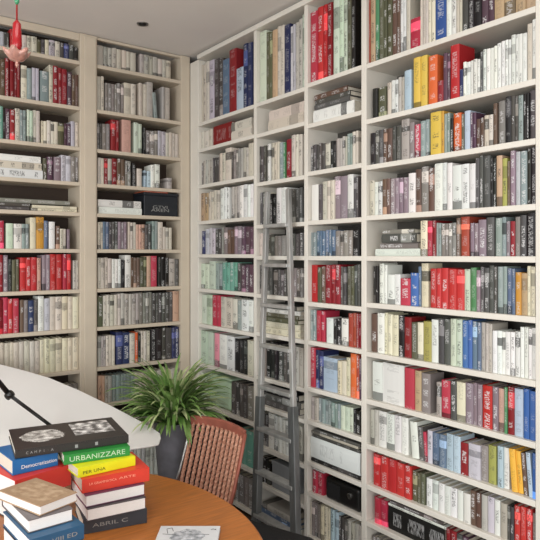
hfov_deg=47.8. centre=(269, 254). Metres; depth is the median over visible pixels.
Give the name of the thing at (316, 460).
book
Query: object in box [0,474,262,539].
round table
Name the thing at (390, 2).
book
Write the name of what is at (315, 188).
book
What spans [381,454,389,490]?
book
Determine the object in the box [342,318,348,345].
book
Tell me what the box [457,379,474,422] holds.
book
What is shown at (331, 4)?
book
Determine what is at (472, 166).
book
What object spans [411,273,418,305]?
book
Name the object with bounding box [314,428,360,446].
book
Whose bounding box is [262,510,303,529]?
book
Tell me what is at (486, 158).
book
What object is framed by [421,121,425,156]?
book
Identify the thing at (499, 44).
book
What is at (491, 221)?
book
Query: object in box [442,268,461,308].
book
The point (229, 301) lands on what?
book
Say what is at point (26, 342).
book
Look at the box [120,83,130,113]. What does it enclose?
book
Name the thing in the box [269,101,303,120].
book
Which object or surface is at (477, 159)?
book
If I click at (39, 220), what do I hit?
book
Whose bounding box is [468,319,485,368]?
book
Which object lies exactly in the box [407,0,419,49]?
book
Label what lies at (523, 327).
book
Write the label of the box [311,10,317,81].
book
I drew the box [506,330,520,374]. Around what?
book
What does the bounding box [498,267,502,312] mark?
book
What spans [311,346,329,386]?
book
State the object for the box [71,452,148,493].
book
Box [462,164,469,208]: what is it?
book
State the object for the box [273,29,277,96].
book
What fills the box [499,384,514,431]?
book
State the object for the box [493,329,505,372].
book
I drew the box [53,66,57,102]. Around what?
book
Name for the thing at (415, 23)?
book
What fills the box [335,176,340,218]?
book
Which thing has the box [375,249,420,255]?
book
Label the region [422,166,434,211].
book
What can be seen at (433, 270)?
book
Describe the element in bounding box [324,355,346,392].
book
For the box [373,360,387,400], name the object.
book
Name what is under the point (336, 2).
book
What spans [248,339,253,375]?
book
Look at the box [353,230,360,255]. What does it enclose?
book
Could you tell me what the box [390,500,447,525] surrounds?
book
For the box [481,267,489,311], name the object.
book
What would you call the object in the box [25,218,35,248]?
book
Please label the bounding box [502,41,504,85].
book
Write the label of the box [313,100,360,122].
book
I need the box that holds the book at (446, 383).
[442,377,457,418]
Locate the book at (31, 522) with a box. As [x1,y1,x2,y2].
[2,501,72,532]
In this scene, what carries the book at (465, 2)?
on the bookcase at (367, 76)
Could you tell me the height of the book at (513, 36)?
0.227 m
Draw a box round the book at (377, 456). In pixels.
[374,452,382,486]
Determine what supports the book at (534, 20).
on the bookcase at (367, 76)
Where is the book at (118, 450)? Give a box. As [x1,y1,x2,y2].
[58,443,129,464]
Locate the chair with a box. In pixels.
[176,415,246,504]
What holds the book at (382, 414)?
on the bookcase at (367, 76)
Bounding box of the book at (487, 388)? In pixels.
[483,381,508,429]
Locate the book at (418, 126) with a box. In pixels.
[415,124,420,156]
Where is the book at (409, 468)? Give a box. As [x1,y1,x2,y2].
[405,463,420,499]
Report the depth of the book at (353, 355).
3.59 m
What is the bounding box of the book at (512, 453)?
[509,445,525,492]
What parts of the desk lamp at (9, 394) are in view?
arm, arm, arm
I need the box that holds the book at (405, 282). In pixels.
[401,278,410,305]
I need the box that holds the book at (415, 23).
[411,16,419,48]
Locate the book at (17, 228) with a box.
[13,224,21,248]
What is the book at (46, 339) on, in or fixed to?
on the bookcase at (83, 194)
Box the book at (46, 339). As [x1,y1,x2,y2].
[39,336,49,372]
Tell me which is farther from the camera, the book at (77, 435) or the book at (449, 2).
the book at (449, 2)
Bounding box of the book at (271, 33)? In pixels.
[270,32,272,97]
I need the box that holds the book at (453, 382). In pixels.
[451,377,472,420]
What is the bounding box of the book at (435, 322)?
[432,318,442,362]
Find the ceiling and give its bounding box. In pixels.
[0,0,301,63]
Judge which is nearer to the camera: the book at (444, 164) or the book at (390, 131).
the book at (444, 164)
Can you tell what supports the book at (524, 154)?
on the bookcase at (367, 76)
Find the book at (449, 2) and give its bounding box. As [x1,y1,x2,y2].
[447,0,451,35]
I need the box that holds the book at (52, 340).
[50,337,54,371]
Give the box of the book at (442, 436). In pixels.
[439,430,453,468]
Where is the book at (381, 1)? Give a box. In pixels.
[380,0,383,58]
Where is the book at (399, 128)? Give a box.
[397,125,401,159]
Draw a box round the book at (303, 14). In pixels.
[303,14,303,86]
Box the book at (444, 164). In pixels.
[443,163,446,209]
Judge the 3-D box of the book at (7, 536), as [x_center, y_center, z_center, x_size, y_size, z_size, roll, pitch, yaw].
[-0.831,1.046,2.222,0.189,0.067,0.290,0,0,-40]
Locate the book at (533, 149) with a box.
[532,147,535,203]
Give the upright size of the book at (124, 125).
0.254 m
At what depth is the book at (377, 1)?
3.44 m
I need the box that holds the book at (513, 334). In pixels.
[511,331,515,375]
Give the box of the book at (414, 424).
[410,418,432,458]
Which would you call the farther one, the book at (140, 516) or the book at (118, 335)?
the book at (118, 335)
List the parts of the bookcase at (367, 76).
shelf, shelf, shelf, shelf, shelf, shelf, shelf, shelf, shelf, panel, shelf, shelf, cornice, shelf, shelf, shelf, shelf, shelf, shelf, shelf, shelf, shelf, shelf, shelf, panel, shelf, shelf, shelf, shelf, shelf, shelf, shelf, shelf, shelf, shelf, shelf, shelf, panel, shelf, shelf, shelf, shelf, shelf, shelf, shelf, shelf, shelf, shelf, shelf, panel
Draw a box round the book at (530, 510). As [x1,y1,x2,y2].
[527,506,535,539]
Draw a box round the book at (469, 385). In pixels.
[466,379,482,423]
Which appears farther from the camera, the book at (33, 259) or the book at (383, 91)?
the book at (33, 259)
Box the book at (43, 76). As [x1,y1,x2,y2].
[39,71,48,101]
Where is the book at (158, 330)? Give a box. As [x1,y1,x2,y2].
[153,327,161,359]
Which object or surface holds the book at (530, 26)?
on the bookcase at (367, 76)
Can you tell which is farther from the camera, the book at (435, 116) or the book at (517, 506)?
the book at (435, 116)
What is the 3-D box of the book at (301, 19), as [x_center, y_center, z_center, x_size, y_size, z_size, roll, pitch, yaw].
[0.265,-1.313,4.043,0.168,0.465,0.035,0,0,-37]
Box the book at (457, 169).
[453,165,461,209]
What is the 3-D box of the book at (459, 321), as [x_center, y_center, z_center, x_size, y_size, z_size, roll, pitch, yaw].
[0.990,0.434,3.055,0.143,0.234,0.034,0,0,-37]
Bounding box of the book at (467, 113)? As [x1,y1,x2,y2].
[465,110,483,148]
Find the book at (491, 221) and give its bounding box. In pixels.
[487,217,498,255]
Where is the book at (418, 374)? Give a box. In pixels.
[415,368,436,410]
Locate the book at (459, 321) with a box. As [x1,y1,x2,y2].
[457,317,478,366]
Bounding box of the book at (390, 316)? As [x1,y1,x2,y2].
[388,313,405,354]
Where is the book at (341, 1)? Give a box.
[340,0,343,71]
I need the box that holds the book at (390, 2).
[388,0,392,55]
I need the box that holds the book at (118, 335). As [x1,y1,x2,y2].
[110,330,122,364]
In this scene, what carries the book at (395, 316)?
on the bookcase at (367, 76)
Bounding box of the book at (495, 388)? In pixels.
[493,383,511,430]
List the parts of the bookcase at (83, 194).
panel, cornice, shelf, shelf, shelf, shelf, shelf, shelf, shelf, shelf, shelf, shelf, panel, cornice, shelf, shelf, shelf, shelf, shelf, shelf, shelf, shelf, shelf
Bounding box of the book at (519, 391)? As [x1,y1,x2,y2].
[515,386,529,436]
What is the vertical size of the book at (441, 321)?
0.225 m
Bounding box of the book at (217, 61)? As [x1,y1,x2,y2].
[215,58,220,117]
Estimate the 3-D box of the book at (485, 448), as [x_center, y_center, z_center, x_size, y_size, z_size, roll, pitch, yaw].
[1.067,0.991,2.938,0.123,0.169,0.041,0,0,-37]
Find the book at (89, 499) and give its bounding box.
[71,479,144,507]
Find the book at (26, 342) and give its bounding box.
[19,339,28,371]
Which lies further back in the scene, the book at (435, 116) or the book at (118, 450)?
the book at (435, 116)
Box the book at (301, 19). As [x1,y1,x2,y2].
[299,18,302,88]
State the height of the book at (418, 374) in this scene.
0.209 m
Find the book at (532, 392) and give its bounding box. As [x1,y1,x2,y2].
[530,389,535,440]
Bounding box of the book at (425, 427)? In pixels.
[418,422,439,460]
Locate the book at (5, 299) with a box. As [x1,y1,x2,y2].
[0,297,7,333]
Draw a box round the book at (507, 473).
[504,444,518,488]
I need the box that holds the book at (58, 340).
[51,336,61,371]
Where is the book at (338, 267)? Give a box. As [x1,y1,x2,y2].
[336,264,354,303]
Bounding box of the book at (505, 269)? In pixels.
[503,266,520,313]
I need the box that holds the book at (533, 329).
[532,327,535,379]
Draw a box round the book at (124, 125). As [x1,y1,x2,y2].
[119,120,130,151]
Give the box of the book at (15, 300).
[12,298,18,332]
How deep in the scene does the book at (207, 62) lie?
4.92 m
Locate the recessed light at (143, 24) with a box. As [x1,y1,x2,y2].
[137,22,147,26]
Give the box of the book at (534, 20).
[533,19,535,78]
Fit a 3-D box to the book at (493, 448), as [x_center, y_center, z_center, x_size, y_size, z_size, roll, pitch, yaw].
[1.092,0.986,2.901,0.124,0.180,0.040,0,0,-37]
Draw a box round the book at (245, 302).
[242,299,253,330]
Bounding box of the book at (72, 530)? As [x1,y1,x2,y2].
[3,511,83,539]
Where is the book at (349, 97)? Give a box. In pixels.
[314,95,360,109]
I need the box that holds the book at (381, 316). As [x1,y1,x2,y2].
[378,312,385,353]
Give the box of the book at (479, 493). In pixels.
[476,489,487,527]
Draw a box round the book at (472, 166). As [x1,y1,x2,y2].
[470,163,475,207]
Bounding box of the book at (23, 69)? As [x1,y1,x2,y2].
[20,65,26,98]
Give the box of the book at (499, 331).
[498,329,514,373]
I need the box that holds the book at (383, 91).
[379,86,387,115]
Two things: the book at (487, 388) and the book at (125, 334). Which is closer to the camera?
the book at (487, 388)
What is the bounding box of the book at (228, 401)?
[209,373,243,410]
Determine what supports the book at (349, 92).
on the book at (349, 97)
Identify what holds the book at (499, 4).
on the bookcase at (367, 76)
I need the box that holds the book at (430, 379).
[422,370,443,413]
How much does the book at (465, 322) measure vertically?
0.230 m
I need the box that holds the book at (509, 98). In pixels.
[506,96,511,142]
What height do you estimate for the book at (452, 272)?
0.201 m
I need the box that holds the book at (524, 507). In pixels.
[521,504,529,539]
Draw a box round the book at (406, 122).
[402,118,420,159]
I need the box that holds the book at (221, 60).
[220,58,226,115]
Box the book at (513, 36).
[512,34,515,83]
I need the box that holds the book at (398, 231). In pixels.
[382,229,420,233]
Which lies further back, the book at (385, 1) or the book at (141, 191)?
the book at (141, 191)
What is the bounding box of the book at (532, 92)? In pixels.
[530,90,535,138]
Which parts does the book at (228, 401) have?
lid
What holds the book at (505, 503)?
on the bookcase at (367, 76)
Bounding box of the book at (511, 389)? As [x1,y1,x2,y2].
[508,384,524,434]
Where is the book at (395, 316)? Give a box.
[393,313,407,355]
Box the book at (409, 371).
[405,366,429,409]
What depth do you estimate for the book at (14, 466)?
2.56 m
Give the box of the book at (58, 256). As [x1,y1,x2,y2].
[56,254,61,289]
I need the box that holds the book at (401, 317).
[399,314,417,356]
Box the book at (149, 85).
[144,82,152,116]
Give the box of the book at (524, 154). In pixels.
[521,151,527,204]
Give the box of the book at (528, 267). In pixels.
[527,266,535,315]
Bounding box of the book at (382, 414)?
[379,409,392,447]
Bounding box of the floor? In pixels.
[232,505,266,524]
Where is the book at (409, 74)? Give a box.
[405,69,413,109]
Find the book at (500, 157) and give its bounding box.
[497,155,510,205]
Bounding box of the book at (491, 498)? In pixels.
[488,493,500,533]
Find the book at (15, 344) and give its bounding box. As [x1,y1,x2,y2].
[11,340,18,368]
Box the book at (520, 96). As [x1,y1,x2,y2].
[519,95,522,140]
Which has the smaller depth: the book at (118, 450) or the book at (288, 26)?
the book at (118, 450)
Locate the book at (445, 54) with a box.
[444,53,448,100]
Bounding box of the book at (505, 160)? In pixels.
[503,158,510,205]
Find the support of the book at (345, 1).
on the bookcase at (367, 76)
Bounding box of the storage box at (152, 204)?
[133,192,177,216]
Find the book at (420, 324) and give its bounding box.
[418,322,423,359]
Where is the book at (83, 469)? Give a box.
[61,453,134,477]
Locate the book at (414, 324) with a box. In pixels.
[412,320,428,358]
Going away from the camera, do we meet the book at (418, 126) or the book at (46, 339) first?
the book at (418, 126)
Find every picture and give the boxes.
[9,481,68,502]
[19,429,63,441]
[68,420,114,434]
[169,529,204,539]
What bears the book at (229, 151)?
on the bookcase at (367, 76)
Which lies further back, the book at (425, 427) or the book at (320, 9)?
the book at (320, 9)
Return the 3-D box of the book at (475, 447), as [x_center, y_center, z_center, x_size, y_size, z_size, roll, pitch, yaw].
[1.030,0.993,2.969,0.123,0.165,0.064,0,0,-37]
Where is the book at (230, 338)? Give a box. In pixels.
[227,334,248,370]
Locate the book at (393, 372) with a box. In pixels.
[383,361,415,406]
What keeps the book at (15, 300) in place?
on the bookcase at (83, 194)
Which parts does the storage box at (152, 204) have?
lid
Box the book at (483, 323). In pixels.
[482,321,499,370]
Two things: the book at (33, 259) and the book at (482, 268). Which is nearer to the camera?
the book at (482, 268)
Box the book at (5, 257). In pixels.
[3,255,7,291]
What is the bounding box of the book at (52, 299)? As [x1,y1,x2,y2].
[44,296,54,329]
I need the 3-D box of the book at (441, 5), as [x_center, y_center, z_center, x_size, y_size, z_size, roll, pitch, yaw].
[0.942,-1.323,3.155,0.190,0.466,0.066,0,0,-37]
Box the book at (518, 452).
[515,447,531,493]
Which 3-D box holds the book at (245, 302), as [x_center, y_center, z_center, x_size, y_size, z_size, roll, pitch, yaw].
[-0.131,0.444,4.537,0.143,0.228,0.090,0,0,-37]
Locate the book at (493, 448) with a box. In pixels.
[489,440,506,484]
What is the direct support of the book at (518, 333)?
on the bookcase at (367, 76)
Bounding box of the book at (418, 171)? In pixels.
[416,169,421,211]
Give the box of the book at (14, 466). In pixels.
[0,445,57,475]
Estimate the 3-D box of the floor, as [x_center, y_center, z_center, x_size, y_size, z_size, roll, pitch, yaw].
[-0.659,1.950,0.670,5.900,0.100,7.700,0,0,-37]
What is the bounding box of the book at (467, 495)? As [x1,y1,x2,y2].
[464,490,470,524]
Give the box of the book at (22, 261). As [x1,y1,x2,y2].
[15,258,25,290]
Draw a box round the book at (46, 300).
[44,297,49,330]
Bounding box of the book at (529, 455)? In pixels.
[526,449,535,497]
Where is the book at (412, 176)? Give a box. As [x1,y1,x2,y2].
[409,173,415,212]
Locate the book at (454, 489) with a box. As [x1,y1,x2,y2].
[451,482,468,517]
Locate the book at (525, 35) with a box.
[523,33,527,80]
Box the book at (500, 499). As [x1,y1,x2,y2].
[495,496,508,535]
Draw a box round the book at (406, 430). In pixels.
[402,415,420,454]
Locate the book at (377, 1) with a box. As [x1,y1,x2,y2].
[376,0,379,60]
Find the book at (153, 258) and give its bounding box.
[151,256,156,286]
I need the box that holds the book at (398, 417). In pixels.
[395,413,406,452]
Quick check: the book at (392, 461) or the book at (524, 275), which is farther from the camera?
the book at (392, 461)
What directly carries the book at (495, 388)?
on the bookcase at (367, 76)
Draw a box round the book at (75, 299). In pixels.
[73,296,77,328]
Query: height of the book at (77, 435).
0.035 m
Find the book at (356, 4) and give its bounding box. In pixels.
[352,0,360,67]
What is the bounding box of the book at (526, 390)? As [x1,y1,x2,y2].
[524,387,535,438]
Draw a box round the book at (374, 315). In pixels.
[372,313,377,351]
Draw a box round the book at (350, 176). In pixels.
[348,174,360,217]
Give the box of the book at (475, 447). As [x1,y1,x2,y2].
[469,438,494,479]
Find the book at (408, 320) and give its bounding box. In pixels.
[405,316,425,357]
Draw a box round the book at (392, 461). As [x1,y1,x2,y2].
[389,457,399,493]
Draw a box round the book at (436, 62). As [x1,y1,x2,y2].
[429,54,443,103]
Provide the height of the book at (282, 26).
0.481 m
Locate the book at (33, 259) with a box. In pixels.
[26,257,36,290]
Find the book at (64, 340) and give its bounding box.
[62,336,66,370]
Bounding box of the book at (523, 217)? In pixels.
[521,215,526,255]
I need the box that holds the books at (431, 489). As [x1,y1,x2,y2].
[0,0,535,539]
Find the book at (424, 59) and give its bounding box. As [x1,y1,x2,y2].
[421,55,429,105]
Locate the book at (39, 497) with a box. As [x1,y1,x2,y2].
[0,478,76,515]
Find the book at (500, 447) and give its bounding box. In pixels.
[498,442,514,487]
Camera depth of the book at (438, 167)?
3.10 m
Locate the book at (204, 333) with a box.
[201,329,218,363]
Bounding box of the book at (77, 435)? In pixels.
[9,417,128,458]
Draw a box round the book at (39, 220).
[32,217,43,248]
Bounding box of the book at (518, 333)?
[516,331,520,376]
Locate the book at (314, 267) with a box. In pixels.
[312,265,325,301]
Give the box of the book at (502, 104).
[499,100,505,143]
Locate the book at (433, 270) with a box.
[431,268,436,307]
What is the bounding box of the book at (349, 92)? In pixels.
[315,90,360,104]
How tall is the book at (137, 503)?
0.051 m
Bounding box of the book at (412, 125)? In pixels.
[410,122,420,157]
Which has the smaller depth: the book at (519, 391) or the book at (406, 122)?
the book at (519, 391)
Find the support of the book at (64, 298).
on the bookcase at (83, 194)
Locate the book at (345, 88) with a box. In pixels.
[314,85,360,100]
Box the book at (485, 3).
[482,0,488,23]
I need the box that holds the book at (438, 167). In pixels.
[435,163,442,210]
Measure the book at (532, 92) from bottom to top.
0.220 m
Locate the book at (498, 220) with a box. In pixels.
[496,218,501,255]
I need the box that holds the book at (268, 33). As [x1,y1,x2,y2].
[267,32,269,98]
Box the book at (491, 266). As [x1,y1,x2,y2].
[490,265,509,312]
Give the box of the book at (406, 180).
[404,177,408,212]
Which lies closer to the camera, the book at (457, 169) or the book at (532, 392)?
the book at (532, 392)
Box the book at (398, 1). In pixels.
[397,0,400,52]
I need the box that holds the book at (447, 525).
[388,502,451,529]
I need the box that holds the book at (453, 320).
[451,317,472,365]
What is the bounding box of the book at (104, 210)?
[97,207,141,214]
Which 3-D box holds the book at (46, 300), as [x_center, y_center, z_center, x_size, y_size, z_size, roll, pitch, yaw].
[-1.657,0.431,4.477,0.040,0.232,0.132,0,0,-37]
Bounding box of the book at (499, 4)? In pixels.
[495,0,504,19]
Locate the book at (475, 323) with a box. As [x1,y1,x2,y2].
[473,320,492,368]
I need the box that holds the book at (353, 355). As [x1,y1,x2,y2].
[351,353,360,397]
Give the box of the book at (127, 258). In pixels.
[119,255,130,287]
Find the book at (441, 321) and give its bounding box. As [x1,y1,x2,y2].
[439,317,454,363]
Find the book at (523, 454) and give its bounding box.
[521,448,533,495]
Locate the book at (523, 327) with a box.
[521,325,534,377]
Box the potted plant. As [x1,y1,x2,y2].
[106,353,231,480]
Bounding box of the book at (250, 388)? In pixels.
[248,385,253,420]
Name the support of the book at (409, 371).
on the bookcase at (367, 76)
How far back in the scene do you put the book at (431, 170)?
3.14 m
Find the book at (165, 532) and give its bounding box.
[156,526,219,539]
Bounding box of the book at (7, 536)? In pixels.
[3,527,82,539]
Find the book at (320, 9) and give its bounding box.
[318,6,323,79]
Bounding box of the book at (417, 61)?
[414,56,420,107]
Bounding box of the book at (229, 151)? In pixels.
[226,147,238,179]
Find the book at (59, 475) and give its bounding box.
[0,459,70,489]
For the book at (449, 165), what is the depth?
3.05 m
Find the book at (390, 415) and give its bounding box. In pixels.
[387,411,398,450]
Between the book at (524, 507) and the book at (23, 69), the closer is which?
the book at (524, 507)
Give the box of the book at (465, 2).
[463,0,468,30]
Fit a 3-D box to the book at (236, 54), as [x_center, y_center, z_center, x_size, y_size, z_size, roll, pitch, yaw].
[-0.218,-1.321,4.683,0.166,0.485,0.094,0,0,-37]
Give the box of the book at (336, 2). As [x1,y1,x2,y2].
[334,0,339,73]
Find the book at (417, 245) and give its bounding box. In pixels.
[380,242,420,248]
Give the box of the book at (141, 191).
[134,191,167,193]
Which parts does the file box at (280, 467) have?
lid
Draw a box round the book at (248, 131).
[231,126,253,139]
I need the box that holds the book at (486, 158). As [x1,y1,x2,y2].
[484,155,496,206]
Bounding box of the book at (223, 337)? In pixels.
[220,333,236,368]
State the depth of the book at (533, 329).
2.69 m
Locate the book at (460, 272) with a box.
[457,269,464,309]
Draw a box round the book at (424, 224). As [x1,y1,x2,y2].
[421,220,427,255]
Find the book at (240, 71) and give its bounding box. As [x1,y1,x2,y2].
[237,66,243,109]
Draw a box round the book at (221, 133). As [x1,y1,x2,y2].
[213,121,233,144]
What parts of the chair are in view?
post, rail, post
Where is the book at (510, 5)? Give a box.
[505,0,515,15]
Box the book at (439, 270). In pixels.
[437,268,441,307]
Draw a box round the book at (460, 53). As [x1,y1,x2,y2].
[451,44,474,98]
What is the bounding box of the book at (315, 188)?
[312,184,319,220]
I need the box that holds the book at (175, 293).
[167,290,178,320]
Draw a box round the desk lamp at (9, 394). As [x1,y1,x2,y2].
[0,380,50,424]
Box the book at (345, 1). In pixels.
[344,0,347,70]
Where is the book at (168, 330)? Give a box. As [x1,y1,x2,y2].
[164,326,171,358]
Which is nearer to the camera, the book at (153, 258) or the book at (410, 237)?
the book at (410, 237)
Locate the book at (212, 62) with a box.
[210,59,215,118]
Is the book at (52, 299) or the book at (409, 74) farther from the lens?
the book at (52, 299)
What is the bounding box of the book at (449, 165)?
[447,163,461,209]
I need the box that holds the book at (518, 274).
[516,272,526,314]
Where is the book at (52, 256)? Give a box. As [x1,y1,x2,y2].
[45,254,55,289]
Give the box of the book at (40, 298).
[33,295,43,330]
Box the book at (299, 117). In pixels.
[268,111,303,130]
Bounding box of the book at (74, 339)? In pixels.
[69,336,77,369]
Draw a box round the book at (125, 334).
[122,331,129,363]
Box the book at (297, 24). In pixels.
[296,22,298,89]
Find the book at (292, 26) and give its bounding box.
[291,26,292,90]
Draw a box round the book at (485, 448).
[481,440,496,481]
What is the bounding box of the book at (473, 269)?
[471,267,480,310]
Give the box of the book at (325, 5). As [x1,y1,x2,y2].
[324,4,327,77]
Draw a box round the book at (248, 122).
[231,117,253,131]
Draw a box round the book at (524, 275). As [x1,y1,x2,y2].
[522,273,527,315]
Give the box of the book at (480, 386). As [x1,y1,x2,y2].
[478,381,492,426]
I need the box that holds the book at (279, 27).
[278,26,280,95]
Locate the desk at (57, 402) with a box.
[0,364,160,449]
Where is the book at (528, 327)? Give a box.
[525,325,535,378]
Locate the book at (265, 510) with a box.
[262,507,303,525]
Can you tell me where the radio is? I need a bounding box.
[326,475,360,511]
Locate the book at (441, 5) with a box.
[436,0,446,39]
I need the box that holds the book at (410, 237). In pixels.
[381,233,420,242]
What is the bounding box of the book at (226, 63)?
[223,58,229,114]
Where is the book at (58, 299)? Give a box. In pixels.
[54,296,61,329]
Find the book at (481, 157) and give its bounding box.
[480,156,483,207]
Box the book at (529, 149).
[528,148,531,203]
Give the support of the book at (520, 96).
on the bookcase at (367, 76)
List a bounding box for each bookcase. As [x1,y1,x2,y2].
[0,16,189,474]
[190,0,539,539]
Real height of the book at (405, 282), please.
0.144 m
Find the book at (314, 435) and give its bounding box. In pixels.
[312,434,360,453]
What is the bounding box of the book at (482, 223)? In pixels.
[479,220,486,255]
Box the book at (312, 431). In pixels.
[311,430,360,448]
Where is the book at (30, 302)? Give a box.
[28,299,33,331]
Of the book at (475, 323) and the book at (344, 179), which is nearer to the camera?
the book at (475, 323)
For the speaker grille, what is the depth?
3.72 m
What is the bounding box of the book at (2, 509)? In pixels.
[0,500,5,516]
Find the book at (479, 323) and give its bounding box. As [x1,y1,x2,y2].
[478,321,487,369]
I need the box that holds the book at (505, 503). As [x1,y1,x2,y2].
[501,499,515,538]
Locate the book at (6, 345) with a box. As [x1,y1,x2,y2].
[3,341,8,365]
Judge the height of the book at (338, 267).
0.239 m
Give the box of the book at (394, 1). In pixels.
[393,0,396,54]
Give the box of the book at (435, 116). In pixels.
[431,111,440,154]
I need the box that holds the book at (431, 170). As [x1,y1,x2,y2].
[429,168,434,210]
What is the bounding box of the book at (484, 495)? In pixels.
[482,491,493,531]
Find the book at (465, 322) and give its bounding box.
[463,319,471,367]
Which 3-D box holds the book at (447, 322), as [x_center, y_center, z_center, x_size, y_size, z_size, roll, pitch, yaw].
[0.938,0.437,3.102,0.126,0.228,0.036,0,0,-37]
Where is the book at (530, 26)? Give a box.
[528,23,532,79]
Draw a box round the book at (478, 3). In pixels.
[475,0,481,26]
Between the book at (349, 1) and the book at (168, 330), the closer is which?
the book at (349, 1)
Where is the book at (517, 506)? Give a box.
[515,502,523,539]
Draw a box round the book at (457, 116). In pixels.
[454,112,464,150]
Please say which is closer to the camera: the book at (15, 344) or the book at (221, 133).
the book at (15, 344)
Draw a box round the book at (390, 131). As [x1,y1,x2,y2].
[388,128,392,161]
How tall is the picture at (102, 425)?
0.001 m
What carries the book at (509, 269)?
on the bookcase at (367, 76)
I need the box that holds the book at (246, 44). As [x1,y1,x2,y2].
[244,43,247,107]
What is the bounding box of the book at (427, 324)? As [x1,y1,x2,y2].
[424,320,431,361]
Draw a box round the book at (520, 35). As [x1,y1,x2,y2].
[519,33,522,81]
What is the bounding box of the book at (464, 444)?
[461,437,478,475]
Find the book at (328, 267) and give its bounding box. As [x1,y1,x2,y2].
[326,265,331,302]
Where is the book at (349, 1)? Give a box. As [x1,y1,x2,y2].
[348,0,351,68]
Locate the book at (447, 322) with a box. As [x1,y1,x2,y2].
[444,317,459,364]
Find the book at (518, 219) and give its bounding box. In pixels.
[516,217,520,255]
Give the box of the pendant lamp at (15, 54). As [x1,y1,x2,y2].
[2,0,30,67]
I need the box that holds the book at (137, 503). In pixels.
[74,495,145,521]
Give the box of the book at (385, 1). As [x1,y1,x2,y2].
[384,0,387,57]
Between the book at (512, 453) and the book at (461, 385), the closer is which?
the book at (512, 453)
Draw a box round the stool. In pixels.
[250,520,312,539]
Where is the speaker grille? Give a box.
[327,481,339,500]
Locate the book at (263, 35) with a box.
[260,30,272,101]
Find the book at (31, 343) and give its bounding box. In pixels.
[29,339,34,373]
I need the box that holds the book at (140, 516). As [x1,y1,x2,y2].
[75,506,146,533]
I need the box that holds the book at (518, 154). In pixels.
[516,152,520,204]
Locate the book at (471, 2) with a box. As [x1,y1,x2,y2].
[469,0,474,28]
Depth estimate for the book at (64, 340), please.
4.50 m
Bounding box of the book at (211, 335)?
[208,331,221,364]
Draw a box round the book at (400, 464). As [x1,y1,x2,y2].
[397,460,406,496]
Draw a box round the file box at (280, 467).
[272,458,303,494]
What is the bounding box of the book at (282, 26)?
[281,24,284,94]
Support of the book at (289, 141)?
on the bookcase at (367, 76)
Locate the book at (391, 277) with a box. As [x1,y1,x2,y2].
[388,274,394,303]
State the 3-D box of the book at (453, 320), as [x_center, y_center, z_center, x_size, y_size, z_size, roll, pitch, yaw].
[0.965,0.434,3.074,0.140,0.233,0.032,0,0,-37]
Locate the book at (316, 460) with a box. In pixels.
[311,457,360,480]
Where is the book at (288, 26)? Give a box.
[285,23,293,92]
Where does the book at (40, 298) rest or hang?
on the bookcase at (83, 194)
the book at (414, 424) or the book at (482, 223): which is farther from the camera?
the book at (414, 424)
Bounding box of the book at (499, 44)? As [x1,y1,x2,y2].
[498,43,501,86]
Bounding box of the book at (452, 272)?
[449,269,456,309]
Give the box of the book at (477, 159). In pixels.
[476,158,479,207]
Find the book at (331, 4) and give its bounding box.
[328,2,333,75]
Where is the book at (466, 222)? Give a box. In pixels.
[461,216,485,255]
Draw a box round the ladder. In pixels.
[251,188,300,534]
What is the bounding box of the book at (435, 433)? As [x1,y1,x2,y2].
[433,428,454,465]
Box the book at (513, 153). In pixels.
[511,151,520,204]
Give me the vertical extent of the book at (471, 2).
0.467 m
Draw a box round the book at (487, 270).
[485,268,489,311]
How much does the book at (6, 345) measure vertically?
0.238 m
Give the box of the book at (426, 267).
[422,263,441,306]
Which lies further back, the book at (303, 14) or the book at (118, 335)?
the book at (118, 335)
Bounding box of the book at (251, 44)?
[248,42,253,105]
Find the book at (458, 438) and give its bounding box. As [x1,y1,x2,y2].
[454,431,473,473]
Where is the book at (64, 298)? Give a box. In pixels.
[61,296,66,328]
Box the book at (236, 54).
[230,48,243,111]
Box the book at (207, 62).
[206,61,209,120]
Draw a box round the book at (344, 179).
[341,176,347,218]
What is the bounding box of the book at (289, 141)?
[287,139,291,177]
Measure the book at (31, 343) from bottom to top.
0.237 m
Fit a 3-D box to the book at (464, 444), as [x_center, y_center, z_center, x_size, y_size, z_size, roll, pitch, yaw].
[1.002,0.997,3.024,0.135,0.156,0.044,0,0,-37]
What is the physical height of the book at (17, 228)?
0.175 m
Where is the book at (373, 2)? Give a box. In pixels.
[371,0,375,61]
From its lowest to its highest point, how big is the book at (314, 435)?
0.018 m
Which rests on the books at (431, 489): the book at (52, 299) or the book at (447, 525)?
the book at (447, 525)
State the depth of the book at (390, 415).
3.37 m
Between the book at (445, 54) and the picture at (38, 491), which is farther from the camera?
the book at (445, 54)
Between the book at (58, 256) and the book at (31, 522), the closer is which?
the book at (31, 522)
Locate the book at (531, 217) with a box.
[527,213,535,255]
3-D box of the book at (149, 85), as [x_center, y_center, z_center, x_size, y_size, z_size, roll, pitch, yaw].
[-1.000,-1.247,4.954,0.050,0.286,0.117,0,0,-37]
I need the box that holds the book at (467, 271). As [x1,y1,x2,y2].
[465,269,470,310]
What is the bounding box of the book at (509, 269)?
[508,268,516,313]
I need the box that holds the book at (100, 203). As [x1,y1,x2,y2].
[97,199,140,208]
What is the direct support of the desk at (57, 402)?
on the floor
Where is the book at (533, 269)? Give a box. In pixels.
[531,267,535,315]
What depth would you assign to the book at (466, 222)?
2.98 m
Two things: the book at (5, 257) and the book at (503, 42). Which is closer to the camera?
the book at (503, 42)
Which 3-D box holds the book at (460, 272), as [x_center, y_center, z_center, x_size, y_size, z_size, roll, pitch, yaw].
[0.989,0.171,3.043,0.134,0.199,0.044,0,0,-37]
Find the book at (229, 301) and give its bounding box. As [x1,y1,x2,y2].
[226,297,247,327]
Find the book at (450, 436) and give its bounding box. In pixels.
[447,429,468,470]

